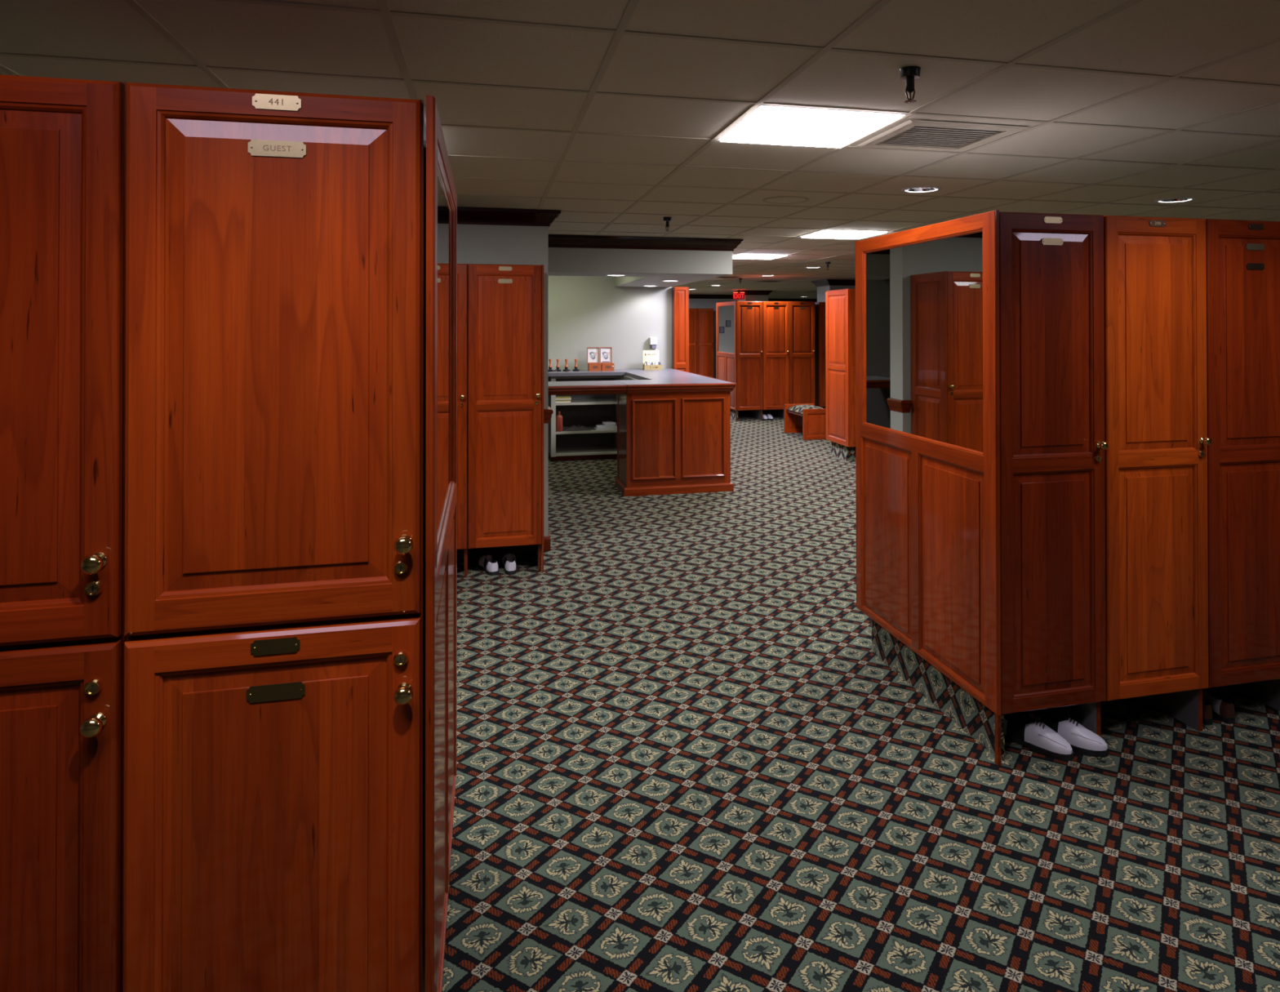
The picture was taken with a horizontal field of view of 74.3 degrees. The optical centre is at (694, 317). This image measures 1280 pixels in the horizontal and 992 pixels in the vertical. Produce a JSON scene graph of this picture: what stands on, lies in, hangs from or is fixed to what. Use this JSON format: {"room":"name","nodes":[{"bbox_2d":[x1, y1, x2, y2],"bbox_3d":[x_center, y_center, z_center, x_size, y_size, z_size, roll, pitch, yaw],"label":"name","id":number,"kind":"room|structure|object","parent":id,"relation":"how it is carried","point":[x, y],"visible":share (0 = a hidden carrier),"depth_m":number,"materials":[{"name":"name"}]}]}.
{"room":"locker room","nodes":[
{"label":"locker room","id":0,"kind":"room"},
{"bbox_2d":[457,223,548,536],"bbox_3d":[-3.312,0.442,5.527,4.628,2.408,0.210,0,0,-14],"label":"wall","id":1,"kind":"structure","parent":0,"point":[491,244],"depth_m":5.94,"materials":[{"name":"paint"}]},
{"bbox_2d":[457,207,560,226],"bbox_3d":[-3.263,-0.706,5.505,4.712,0.105,0.294,0,0,-14],"label":"trim","id":2,"kind":"structure","parent":1,"relation":"attached to","point":[465,215],"depth_m":5.88,"materials":[{"name":"brown wood"}]},
{"bbox_2d":[468,530,550,555],"bbox_3d":[-3.303,1.596,5.521,4.644,0.100,0.242,0,0,-14],"label":"baseboard","id":3,"kind":"structure","parent":1,"relation":"attached to","point":[472,552],"depth_m":5.95,"materials":[{"name":"brown wood"}]},
{"bbox_2d":[543,406,553,423],"bbox_3d":[-1.074,0.696,6.063,0.091,0.102,0.243,0,0,-14],"label":"trim","id":4,"kind":"structure","parent":1,"relation":"attached to","point":[548,413],"depth_m":5.96,"materials":[{"name":"brown wood"}]},
{"bbox_2d":[547,275,671,454],"bbox_3d":[-1.722,0.477,10.449,2.923,2.408,0.120,0,0,-14],"label":"wall","id":5,"kind":"structure","parent":0,"point":[584,312],"depth_m":10.55,"materials":[{"name":"paint"}]},
{"bbox_2d":[648,337,657,349],"bbox_3d":[-0.524,0.318,10.646,0.090,0.158,0.074,0,0,-14],"label":"wall dispenser","id":6,"kind":"object","parent":5,"relation":"attached to","point":[652,340],"visible":1,"depth_m":10.62,"materials":[{"name":"white plastic"}]},
{"bbox_2d":[0,0,1279,298],"bbox_3d":[1.407,-0.722,11.584,16.700,0.001,28.200,0,0,-14],"label":"ceiling","id":7,"kind":"structure","parent":0,"point":[1168,37],"depth_m":2.88,"materials":[{"name":"tile"}]},
{"bbox_2d":[0,0,1279,298],"bbox_3d":[1.407,-0.720,11.584,16.700,0.004,28.200,0,0,-14],"label":"grid","id":8,"kind":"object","parent":7,"relation":"attached to","point":[384,10],"depth_m":3.07,"materials":[{"name":"metal"}]},
{"bbox_2d":[662,216,671,231],"bbox_3d":[-0.205,-0.707,6.351,0.068,0.105,0.068,0,0,-14],"label":"sprinkler","id":9,"kind":"object","parent":7,"relation":"attached to","point":[667,219],"visible":1,"depth_m":6.34,"materials":[{"name":"black metal"}]},
{"bbox_2d":[717,275,744,278],"bbox_3d":[0.539,-0.695,14.254,0.500,0.007,0.500,0,0,-14],"label":"ceiling vent","id":10,"kind":"object","parent":7,"relation":"in","point":[726,277],"visible":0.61,"depth_m":14.27,"materials":[{"name":"white metal"}]},
{"bbox_2d":[733,289,744,299],"bbox_3d":[1.032,-0.542,19.627,0.272,0.231,0.047,0,0,24],"label":"exit sign","id":11,"kind":"object","parent":7,"relation":"hanging from","point":[736,295],"visible":1,"depth_m":19.61,"materials":[{"name":"red plastic"}]},
{"bbox_2d":[732,253,786,259],"bbox_3d":[0.724,-0.727,9.944,0.585,0.013,0.601,0,0,-14],"label":"recessed light","id":12,"kind":"object","parent":7,"relation":"in","point":[766,256],"visible":0.84,"depth_m":9.89,"materials":[{"name":"white plastic"}]},
{"bbox_2d":[754,280,782,282],"bbox_3d":[1.379,-0.685,15.646,0.500,0.007,0.500,0,0,-14],"label":"ceiling vent","id":13,"kind":"object","parent":7,"relation":"in","point":[774,281],"visible":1,"depth_m":15.62,"materials":[{"name":"white metal"}]},
{"bbox_2d":[762,195,808,204],"bbox_3d":[0.591,-0.764,5.458,0.300,0.008,0.300,0,0,-14],"label":"ceiling speaker","id":14,"kind":"object","parent":7,"relation":"attached to","point":[781,199],"visible":1,"depth_m":5.42},
{"bbox_2d":[766,197,805,203],"bbox_3d":[0.591,-0.761,5.458,0.254,0.002,0.254,0,0,-14],"label":"grille","id":15,"kind":"object","parent":14,"relation":"attached to","point":[770,200],"depth_m":5.45,"materials":[{"name":"beige metal"}]},
{"bbox_2d":[717,104,906,147],"bbox_3d":[0.454,-0.775,3.448,0.585,0.013,0.601,0,0,-14],"label":"recessed light","id":16,"kind":"object","parent":7,"relation":"in","point":[766,124],"visible":1,"depth_m":3.38,"materials":[{"name":"white plastic"}]},
{"bbox_2d":[825,261,830,270],"bbox_3d":[1.721,-0.675,10.899,0.068,0.105,0.068,0,0,-14],"label":"sprinkler","id":17,"kind":"object","parent":7,"relation":"attached to","point":[827,263],"visible":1,"depth_m":10.88,"materials":[{"name":"black metal"}]},
{"bbox_2d":[801,229,888,239],"bbox_3d":[1.324,-0.746,7.521,0.585,0.013,0.601,0,0,-14],"label":"recessed light","id":18,"kind":"object","parent":7,"relation":"in","point":[827,233],"visible":1,"depth_m":7.47,"materials":[{"name":"white plastic"}]},
{"bbox_2d":[899,65,920,102],"bbox_3d":[0.682,-0.736,2.668,0.068,0.105,0.068,0,0,-14],"label":"sprinkler","id":19,"kind":"object","parent":7,"relation":"attached to","point":[908,73],"visible":1,"depth_m":2.66,"materials":[{"name":"black metal"}]},
{"bbox_2d":[901,186,942,192],"bbox_3d":[1.356,-0.827,5.043,0.237,0.124,0.237,0,0,-14],"label":"recessed light","id":20,"kind":"object","parent":7,"relation":"in","point":[916,188],"visible":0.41,"depth_m":5.10,"materials":[{"name":"white metal"}]},
{"bbox_2d":[857,119,1029,151],"bbox_3d":[1.045,-0.776,3.613,0.535,0.007,0.500,0,0,-14],"label":"ceiling vent","id":21,"kind":"object","parent":7,"relation":"in","point":[914,134],"visible":1,"depth_m":3.58,"materials":[{"name":"white metal"}]},
{"bbox_2d":[1154,196,1195,203],"bbox_3d":[3.126,-0.826,5.484,0.237,0.124,0.237,0,0,-14],"label":"recessed light","id":22,"kind":"object","parent":7,"relation":"in","point":[1180,199],"visible":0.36,"depth_m":5.53,"materials":[{"name":"white metal"}]},
{"bbox_2d":[548,247,732,286],"bbox_3d":[-1.326,-0.570,9.046,2.775,0.324,2.810,0,0,-14],"label":"soffit","id":23,"kind":"structure","parent":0,"point":[642,267],"depth_m":7.86,"materials":[{"name":"paint"}]},
{"bbox_2d":[605,274,626,275],"bbox_3d":[-0.760,-0.413,8.109,0.206,0.008,0.206,0,0,-14],"label":"recessed light","id":24,"kind":"object","parent":23,"relation":"in","point":[606,274],"visible":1,"depth_m":8.07,"materials":[{"name":"white plastic"}]},
{"bbox_2d":[548,234,743,251],"bbox_3d":[-1.275,-0.681,9.016,2.859,0.105,2.894,0,0,-14],"label":"trim","id":25,"kind":"structure","parent":23,"relation":"attached to","point":[554,241],"depth_m":7.76,"materials":[{"name":"brown wood"}]},
{"bbox_2d":[661,280,679,281],"bbox_3d":[-0.264,-0.406,9.159,0.206,0.008,0.206,0,0,-14],"label":"recessed light","id":26,"kind":"object","parent":23,"relation":"in","point":[661,280],"visible":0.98,"depth_m":9.11,"materials":[{"name":"white plastic"}]},
{"bbox_2d":[688,298,737,377],"bbox_3d":[0.411,0.579,24.334,2.100,2.408,2.950,0,0,-14],"label":"wall","id":27,"kind":"structure","parent":0,"point":[693,303],"depth_m":22.84,"materials":[{"name":"paint"}]},
{"bbox_2d":[688,294,817,302],"bbox_3d":[2.903,-0.567,24.917,7.384,0.105,3.034,0,0,-14],"label":"trim","id":28,"kind":"structure","parent":27,"relation":"attached to","point":[691,296],"depth_m":22.88,"materials":[{"name":"brown wood"}]},
{"bbox_2d":[737,289,768,301],"bbox_3d":[1.404,0.547,20.263,0.570,2.408,0.570,0,0,-14],"label":"wall","id":29,"kind":"structure","parent":0,"point":[747,297],"depth_m":20.00,"materials":[{"name":"paint"}]},
{"bbox_2d":[733,289,772,294],"bbox_3d":[1.402,-0.600,20.272,0.738,0.105,0.738,0,0,-14],"label":"trim","id":30,"kind":"structure","parent":29,"relation":"attached to","point":[746,292],"depth_m":19.95,"materials":[{"name":"brown wood"}]},
{"bbox_2d":[817,285,855,302],"bbox_3d":[2.649,0.509,15.488,0.610,2.408,0.600,0,0,-14],"label":"column","id":31,"kind":"structure","parent":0,"point":[821,291],"depth_m":15.35,"materials":[{"name":"paint"}]},
{"bbox_2d":[811,279,855,286],"bbox_3d":[2.647,-0.637,15.496,0.778,0.105,0.768,0,0,-14],"label":"trim","id":32,"kind":"structure","parent":31,"relation":"attached to","point":[826,282],"depth_m":15.16,"materials":[{"name":"brown wood"}]},
{"bbox_2d":[441,413,1279,991],"bbox_3d":[1.409,1.710,11.566,16.900,0.050,28.400,0,0,-14],"label":"floor","id":33,"kind":"structure","parent":0,"point":[687,760],"depth_m":2.84,"materials":[{"name":"carpet"}]},
{"bbox_2d":[0,74,126,991],"bbox_3d":[-1.333,0.609,1.911,0.480,2.014,1.236,0,0,-14],"label":"locker","id":34,"kind":"object","parent":33,"relation":"on","point":[63,141],"visible":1,"depth_m":1.39,"materials":[{"name":"brown wood"}]},
{"bbox_2d":[123,81,426,991],"bbox_3d":[-0.865,0.609,2.027,0.480,2.014,1.236,0,0,-14],"label":"locker","id":35,"kind":"object","parent":33,"relation":"on","point":[274,646],"visible":1,"depth_m":1.47,"materials":[{"name":"brown wood"}]},
{"bbox_2d":[425,94,457,991],"bbox_3d":[-0.712,0.609,2.082,0.200,2.016,1.205,0,0,-14],"label":"end panel","id":36,"kind":"object","parent":33,"relation":"on","point":[441,504],"visible":0.97,"depth_m":1.85,"materials":[{"name":"cherry wood"},{"name":"silver mirror glass"}]},
{"bbox_2d":[437,164,452,546],"bbox_3d":[-0.628,0.084,2.107,0.004,0.838,1.029,0,0,-14],"label":"mirror glass","id":37,"kind":"object","parent":36,"relation":"attached to","point":[444,187],"depth_m":2.11,"materials":[{"name":"silver mirror"}]},
{"bbox_2d":[457,263,468,576],"bbox_3d":[-1.722,0.650,5.512,0.464,1.988,0.551,0,0,-14],"label":"locker","id":38,"kind":"object","parent":33,"relation":"on","point":[462,268],"visible":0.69,"depth_m":5.33,"materials":[{"name":"brown wood"}]},
{"bbox_2d":[477,551,498,575],"bbox_3d":[-1.351,1.584,5.510,0.101,0.118,0.298,0,0,-28],"label":"shoe","id":39,"kind":"object","parent":33,"relation":"on","point":[486,562],"visible":1,"depth_m":5.45,"materials":[{"name":"white leather"}]},
{"bbox_2d":[467,263,542,571],"bbox_3d":[-1.270,0.650,5.624,0.464,1.988,0.551,0,0,-14],"label":"locker","id":40,"kind":"object","parent":33,"relation":"on","point":[504,301],"visible":1,"depth_m":5.40,"materials":[{"name":"brown wood"}]},
{"bbox_2d":[501,551,516,574],"bbox_3d":[-1.215,1.584,5.538,0.101,0.118,0.298,0,0,-17],"label":"shoe","id":41,"kind":"object","parent":33,"relation":"on","point":[508,562],"visible":1,"depth_m":5.46,"materials":[{"name":"white leather"}]},
{"bbox_2d":[542,264,543,572],"bbox_3d":[-1.044,0.650,5.699,0.012,1.988,0.514,0,0,-14],"label":"end panel","id":42,"kind":"object","parent":33,"relation":"on","point":[542,264],"visible":0.29,"depth_m":5.45,"materials":[{"name":"brown wood"}]},
{"bbox_2d":[547,375,624,460],"bbox_3d":[-1.320,1.178,10.181,0.865,1.000,0.564,0,0,-14],"label":"shelf unit","id":43,"kind":"object","parent":33,"relation":"on","point":[588,411],"visible":0.65,"depth_m":10.37,"materials":[{"name":"beige laminate"}]},
{"bbox_2d":[555,411,562,431],"bbox_3d":[-1.589,1.212,9.889,0.074,0.236,0.074,0,0,-14],"label":"plastic bottle","id":44,"kind":"object","parent":43,"relation":"on","point":[559,417],"visible":1,"depth_m":9.86,"materials":[{"name":"red plastic"}]},
{"bbox_2d":[555,400,570,403],"bbox_3d":[-1.558,0.978,9.940,0.177,0.034,0.141,0,0,-14],"label":"carton","id":45,"kind":"object","parent":43,"relation":"on","point":[557,401],"visible":0.68,"depth_m":9.87,"materials":[{"name":"yellow cardboard"}]},
{"bbox_2d":[555,395,571,399],"bbox_3d":[-1.555,0.944,9.935,0.181,0.034,0.141,0,0,-14],"label":"carton","id":46,"kind":"object","parent":45,"relation":"on","point":[557,397],"visible":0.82,"depth_m":9.87,"materials":[{"name":"yellow cardboard"}]},
{"bbox_2d":[562,424,591,431],"bbox_3d":[-1.401,1.298,9.997,0.340,0.066,0.140,0,0,-14],"label":"rag","id":47,"kind":"object","parent":43,"relation":"on","point":[573,428],"visible":0.98,"depth_m":9.96,"materials":[{"name":"fabric"}]},
{"bbox_2d":[593,426,617,430],"bbox_3d":[-1.058,1.318,10.092,0.302,0.026,0.220,0,0,-17],"label":"towel","id":48,"kind":"object","parent":43,"relation":"on","point":[594,428],"visible":0.58,"depth_m":9.99,"materials":[{"name":"white fabric"}]},
{"bbox_2d":[595,424,617,427],"bbox_3d":[-1.057,1.293,10.087,0.267,0.024,0.200,0,0,-9],"label":"towel","id":49,"kind":"object","parent":48,"relation":"on","point":[597,425],"visible":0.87,"depth_m":10.00,"materials":[{"name":"white fabric"}]},
{"bbox_2d":[601,421,616,426],"bbox_3d":[-1.032,1.262,10.089,0.152,0.038,0.140,0,0,-23],"label":"towel","id":50,"kind":"object","parent":49,"relation":"on","point":[604,423],"visible":1,"depth_m":10.04,"materials":[{"name":"white fabric"}]},
{"bbox_2d":[615,390,733,496],"bbox_3d":[-0.385,1.190,8.949,1.059,0.955,2.024,0,0,-14],"label":"base cabinet","id":51,"kind":"object","parent":33,"relation":"on","point":[668,443],"visible":0.97,"depth_m":7.99,"materials":[{"name":"brown wood"}]},
{"bbox_2d":[548,368,736,393],"bbox_3d":[-1.298,0.672,9.071,2.822,0.084,2.751,0,0,-14],"label":"countertop","id":52,"kind":"structure","parent":51,"relation":"on","point":[665,380],"depth_m":8.37,"materials":[{"name":"grey laminate"}]},
{"bbox_2d":[548,359,552,371],"bbox_3d":[-1.735,0.564,10.116,0.086,0.148,0.086,0,0,-14],"label":"brush","id":53,"kind":"object","parent":52,"relation":"on","point":[550,369],"visible":0.84,"depth_m":10.10,"materials":[{"name":"brown wood"}]},
{"bbox_2d":[555,359,561,371],"bbox_3d":[-1.648,0.564,10.137,0.086,0.148,0.086,0,0,-14],"label":"brush","id":54,"kind":"object","parent":52,"relation":"on","point":[557,360],"visible":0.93,"depth_m":10.12,"materials":[{"name":"brown wood"}]},
{"bbox_2d":[562,358,568,371],"bbox_3d":[-1.550,0.565,10.161,0.086,0.148,0.086,0,0,-14],"label":"brush","id":55,"kind":"object","parent":52,"relation":"on","point":[566,359],"visible":0.94,"depth_m":10.15,"materials":[{"name":"brown wood"}]},
{"bbox_2d":[572,358,579,371],"bbox_3d":[-1.437,0.565,10.189,0.086,0.148,0.086,0,0,-14],"label":"brush","id":56,"kind":"object","parent":52,"relation":"on","point":[575,366],"visible":1,"depth_m":10.18,"materials":[{"name":"brown wood"}]},
{"bbox_2d":[548,380,626,395],"bbox_3d":[-1.563,0.664,7.925,1.758,0.084,0.654,0,0,-14],"label":"flap","id":57,"kind":"object","parent":52,"relation":"attached to","point":[588,387],"visible":0.35,"depth_m":7.78,"materials":[{"name":"grey laminate"}]},
{"bbox_2d":[586,346,601,370],"bbox_3d":[-1.224,0.498,10.249,0.152,0.282,0.174,0,0,-14],"label":"box","id":58,"kind":"object","parent":52,"relation":"on","point":[593,353],"visible":1,"depth_m":10.32,"materials":[{"name":"brown wood"}]},
{"bbox_2d":[600,346,613,370],"bbox_3d":[-1.073,0.498,10.297,0.152,0.282,0.174,0,0,-14],"label":"box","id":59,"kind":"object","parent":52,"relation":"on","point":[605,352],"visible":0.98,"depth_m":10.37,"materials":[{"name":"brown wood"}]},
{"bbox_2d":[642,350,662,369],"bbox_3d":[-0.525,0.520,10.477,0.226,0.240,0.111,0,0,-14],"label":"display box","id":60,"kind":"object","parent":52,"relation":"on","point":[651,357],"visible":1,"depth_m":10.50,"materials":[{"name":"white paper"}]},
{"bbox_2d":[642,363,662,369],"bbox_3d":[-0.525,0.601,10.477,0.226,0.078,0.111,0,0,-14],"label":"tray","id":61,"kind":"object","parent":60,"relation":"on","point":[645,366],"depth_m":10.43,"materials":[{"name":"beige wood"}]},
{"bbox_2d":[671,286,688,372],"bbox_3d":[-0.195,0.643,10.767,0.190,2.076,0.245,0,0,-14],"label":"pilaster","id":62,"kind":"object","parent":33,"relation":"on","point":[680,295],"visible":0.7,"depth_m":10.66,"materials":[{"name":"brown wood"}]},
{"bbox_2d":[688,308,696,373],"bbox_3d":[-0.243,0.757,22.169,0.460,2.020,0.636,0,0,-14],"label":"locker","id":63,"kind":"object","parent":33,"relation":"on","point":[692,312],"visible":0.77,"depth_m":21.93,"materials":[{"name":"brown wood"}]},
{"bbox_2d":[696,308,713,377],"bbox_3d":[0.206,0.758,22.280,0.460,2.020,0.636,0,0,-14],"label":"locker","id":64,"kind":"object","parent":33,"relation":"on","point":[704,317],"visible":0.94,"depth_m":22.01,"materials":[{"name":"brown wood"}]},
{"bbox_2d":[715,301,737,421],"bbox_3d":[0.625,0.715,14.488,0.200,1.987,1.215,0,0,-14],"label":"end panel","id":65,"kind":"object","parent":33,"relation":"on","point":[726,312],"visible":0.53,"depth_m":14.37,"materials":[{"name":"brown wood"}]},
{"bbox_2d":[718,305,733,353],"bbox_3d":[0.539,0.190,14.471,0.004,0.809,1.039,0,0,-14],"label":"mirror glass","id":66,"kind":"object","parent":65,"relation":"attached to","point":[726,313],"depth_m":14.47,"materials":[{"name":"silver mirror"}]},
{"bbox_2d":[736,301,763,420],"bbox_3d":[0.773,0.716,14.498,0.460,1.985,1.236,0,0,-14],"label":"locker","id":67,"kind":"object","parent":33,"relation":"on","point":[749,314],"visible":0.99,"depth_m":13.94,"materials":[{"name":"brown wood"}]},
{"bbox_2d":[762,412,768,420],"bbox_3d":[1.165,1.647,14.179,0.087,0.118,0.278,0,0,-14],"label":"shoe","id":68,"kind":"object","parent":33,"relation":"on","point":[764,415],"visible":0.79,"depth_m":14.09,"materials":[{"name":"white leather"}]},
{"bbox_2d":[765,412,773,420],"bbox_3d":[1.251,1.647,14.200,0.087,0.118,0.278,0,0,-14],"label":"shoe","id":69,"kind":"object","parent":33,"relation":"on","point":[770,417],"visible":0.91,"depth_m":14.12,"materials":[{"name":"white leather"}]},
{"bbox_2d":[762,301,789,417],"bbox_3d":[1.221,0.716,14.609,0.460,1.985,1.236,0,0,-14],"label":"locker","id":70,"kind":"object","parent":33,"relation":"on","point":[775,313],"visible":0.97,"depth_m":14.05,"materials":[{"name":"brown wood"}]},
{"bbox_2d":[789,301,815,405],"bbox_3d":[1.669,0.716,14.720,0.460,1.985,1.236,0,0,-14],"label":"locker","id":71,"kind":"object","parent":33,"relation":"on","point":[802,313],"visible":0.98,"depth_m":14.16,"materials":[{"name":"brown wood"}]},
{"bbox_2d":[783,403,826,439],"bbox_3d":[1.633,1.474,12.086,0.460,0.430,0.800,0,0,-14],"label":"bench","id":72,"kind":"object","parent":33,"relation":"on","point":[807,419],"visible":0.88,"depth_m":11.72,"materials":[{"name":"brown wood"}]},
{"bbox_2d":[786,404,822,413],"bbox_3d":[1.633,1.300,12.088,0.420,0.082,0.708,0,0,-14],"label":"cushion","id":73,"kind":"object","parent":72,"relation":"on","point":[793,409],"depth_m":12.05,"materials":[{"name":"fabric"}]},
{"bbox_2d":[814,302,826,408],"bbox_3d":[2.302,0.716,14.758,0.466,1.985,0.586,0,0,-14],"label":"locker","id":74,"kind":"object","parent":33,"relation":"on","point":[820,307],"visible":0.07,"depth_m":14.48,"materials":[{"name":"brown wood"}]},
{"bbox_2d":[825,288,855,461],"bbox_3d":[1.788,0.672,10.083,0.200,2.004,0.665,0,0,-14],"label":"locker","id":75,"kind":"object","parent":33,"relation":"on","point":[837,302],"visible":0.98,"depth_m":10.04,"materials":[{"name":"brown wood"}]},
{"bbox_2d":[855,209,1004,765],"bbox_3d":[1.047,0.618,3.666,0.200,2.016,1.202,0,0,-14],"label":"end panel","id":76,"kind":"object","parent":33,"relation":"on","point":[927,366],"visible":0.99,"depth_m":3.50,"materials":[{"name":"brown wood"}]},
{"bbox_2d":[865,231,982,452],"bbox_3d":[0.962,0.093,3.649,0.004,0.838,1.026,0,0,-14],"label":"mirror glass","id":77,"kind":"object","parent":76,"relation":"attached to","point":[924,294],"depth_m":3.56,"materials":[{"name":"silver mirror"}]},
{"bbox_2d":[1004,711,1074,760],"bbox_3d":[1.285,1.564,3.202,0.298,0.118,0.101,0,-1,43],"label":"shoe","id":78,"kind":"object","parent":33,"relation":"on","point":[1039,738],"visible":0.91,"depth_m":3.16,"materials":[{"name":"white leather"}]},
{"bbox_2d":[999,211,1108,736],"bbox_3d":[1.190,0.619,3.683,0.453,2.014,1.236,0,0,-14],"label":"locker","id":79,"kind":"object","parent":33,"relation":"on","point":[1053,445],"visible":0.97,"depth_m":3.12,"materials":[{"name":"brown wood"}]},
{"bbox_2d":[1026,709,1108,756],"bbox_3d":[1.416,1.563,3.217,0.298,0.118,0.101,0,-1,43],"label":"shoe","id":80,"kind":"object","parent":33,"relation":"on","point":[1082,740],"visible":0.8,"depth_m":3.16,"materials":[{"name":"white leather"}]},
{"bbox_2d":[1102,214,1212,731],"bbox_3d":[1.638,0.620,3.795,0.466,2.014,1.236,0,0,-14],"label":"locker","id":81,"kind":"object","parent":33,"relation":"on","point":[1157,440],"visible":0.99,"depth_m":3.23,"materials":[{"name":"brown wood"}]},
{"bbox_2d":[1202,698,1212,724],"bbox_3d":[2.043,1.565,3.510,0.090,0.118,0.298,0,0,-2],"label":"shoe","id":82,"kind":"object","parent":33,"relation":"on","point":[1206,708],"visible":0.13,"depth_m":3.37,"materials":[{"name":"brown leather"}]},
{"bbox_2d":[1202,687,1235,724],"bbox_3d":[2.144,1.565,3.518,0.090,0.118,0.298,0,0,-2],"label":"shoe","id":83,"kind":"object","parent":33,"relation":"on","point":[1223,708],"visible":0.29,"depth_m":3.41,"materials":[{"name":"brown leather"}]},
{"bbox_2d":[1205,218,1279,711],"bbox_3d":[2.092,0.620,3.907,0.466,2.014,1.236,0,0,-14],"label":"locker","id":84,"kind":"object","parent":33,"relation":"on","point":[1243,256],"visible":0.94,"depth_m":3.33,"materials":[{"name":"brown wood"}]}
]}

